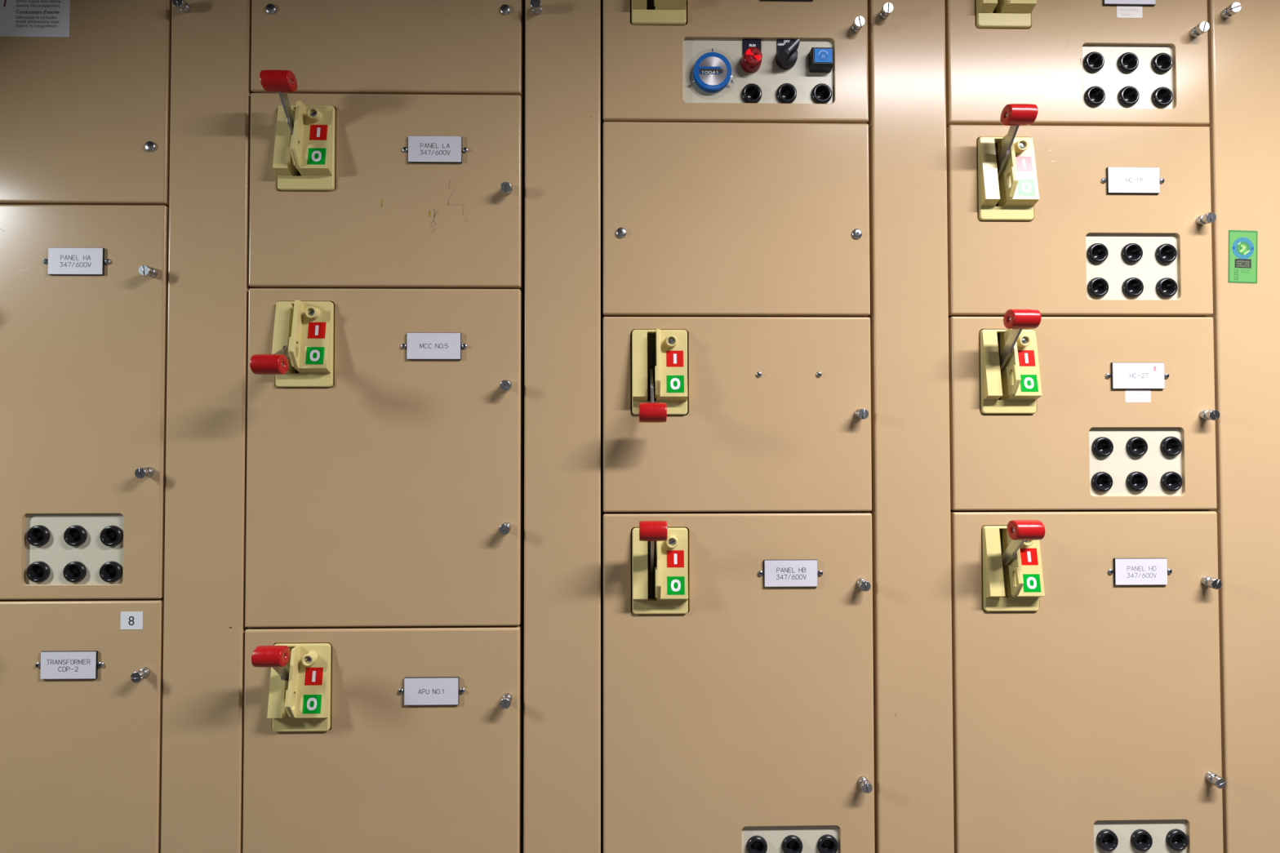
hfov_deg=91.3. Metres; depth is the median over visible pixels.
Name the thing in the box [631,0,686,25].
switch
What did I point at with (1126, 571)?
nameplate
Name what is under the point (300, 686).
switch
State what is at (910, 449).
vertical panel
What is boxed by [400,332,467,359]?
nameplate
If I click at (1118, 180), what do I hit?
nameplate
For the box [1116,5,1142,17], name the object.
label
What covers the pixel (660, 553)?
switch
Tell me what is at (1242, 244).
inspection sticker
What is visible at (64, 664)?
nameplate
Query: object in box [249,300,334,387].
switch
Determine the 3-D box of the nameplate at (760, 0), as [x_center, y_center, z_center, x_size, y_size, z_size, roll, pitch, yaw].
[0.215,-0.643,0.916,0.095,0.039,0.003,0,-1,-1]
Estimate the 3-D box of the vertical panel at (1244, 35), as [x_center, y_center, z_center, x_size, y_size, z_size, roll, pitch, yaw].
[0.904,0.261,0.913,0.110,2.067,0.038,0,-1,-1]
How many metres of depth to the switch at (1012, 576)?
0.90 m
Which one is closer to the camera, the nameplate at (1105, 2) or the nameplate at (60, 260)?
the nameplate at (60, 260)
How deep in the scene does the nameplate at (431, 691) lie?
0.89 m
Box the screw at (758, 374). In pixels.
[755,371,761,377]
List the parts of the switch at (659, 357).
lever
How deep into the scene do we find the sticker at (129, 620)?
0.88 m
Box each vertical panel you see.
[160,0,253,852]
[523,0,600,852]
[866,0,954,852]
[1205,0,1279,852]
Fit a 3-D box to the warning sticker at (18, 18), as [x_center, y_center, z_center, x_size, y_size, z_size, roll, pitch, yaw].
[-0.927,-0.636,0.898,0.215,0.154,0.001,0,-1,-1]
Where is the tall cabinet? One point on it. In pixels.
(522, 291)
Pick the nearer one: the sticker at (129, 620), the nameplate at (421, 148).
the sticker at (129, 620)
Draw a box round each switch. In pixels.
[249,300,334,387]
[251,642,332,732]
[259,69,336,191]
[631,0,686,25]
[631,328,688,422]
[631,520,688,614]
[974,0,1036,29]
[976,103,1039,222]
[978,308,1042,413]
[981,520,1044,611]
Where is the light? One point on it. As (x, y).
(751, 57)
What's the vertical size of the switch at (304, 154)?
0.143 m
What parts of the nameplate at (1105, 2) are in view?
plate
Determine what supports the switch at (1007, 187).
attached to the tall cabinet
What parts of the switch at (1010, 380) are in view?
lever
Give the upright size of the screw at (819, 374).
0.008 m
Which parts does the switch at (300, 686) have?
lever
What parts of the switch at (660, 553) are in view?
lever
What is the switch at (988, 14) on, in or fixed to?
attached to the tall cabinet
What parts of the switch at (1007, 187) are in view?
lever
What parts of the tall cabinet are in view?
blanking panel, control panel, selector knob, blanking panel, blanking panel, blanking panel, blanking panel, blanking panel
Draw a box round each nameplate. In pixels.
[35,650,104,679]
[42,247,111,275]
[398,676,465,705]
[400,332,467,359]
[402,135,468,163]
[757,559,823,586]
[760,0,813,0]
[1100,166,1164,194]
[1102,0,1155,5]
[1105,362,1169,389]
[1107,558,1172,585]
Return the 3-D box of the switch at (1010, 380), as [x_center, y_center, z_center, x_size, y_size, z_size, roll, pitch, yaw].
[0.537,-0.090,0.885,0.080,0.142,0.079,0,-1,-1]
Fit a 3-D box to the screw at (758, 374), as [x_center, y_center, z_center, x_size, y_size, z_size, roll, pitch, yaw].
[0.172,-0.075,0.904,0.008,0.008,0.003,0,-1,-1]
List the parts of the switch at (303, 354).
lever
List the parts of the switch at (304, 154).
lever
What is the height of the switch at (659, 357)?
0.135 m
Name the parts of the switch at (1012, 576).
lever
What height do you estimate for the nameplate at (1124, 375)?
0.039 m
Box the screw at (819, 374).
[816,371,822,377]
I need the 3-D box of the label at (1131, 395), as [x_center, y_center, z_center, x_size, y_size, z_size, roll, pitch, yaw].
[0.728,-0.045,0.915,0.038,0.019,0.001,0,-1,-1]
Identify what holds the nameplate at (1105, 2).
attached to the tall cabinet
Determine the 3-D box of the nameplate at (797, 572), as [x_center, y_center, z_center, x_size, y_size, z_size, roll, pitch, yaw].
[0.217,0.211,0.899,0.095,0.039,0.003,0,-1,-1]
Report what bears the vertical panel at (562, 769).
attached to the tall cabinet
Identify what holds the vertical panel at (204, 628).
attached to the tall cabinet
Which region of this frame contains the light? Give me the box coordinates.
[740,46,762,72]
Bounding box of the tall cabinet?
[0,0,1226,852]
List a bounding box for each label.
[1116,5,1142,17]
[1124,389,1151,402]
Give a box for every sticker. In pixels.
[0,0,70,36]
[120,611,142,629]
[1227,230,1257,283]

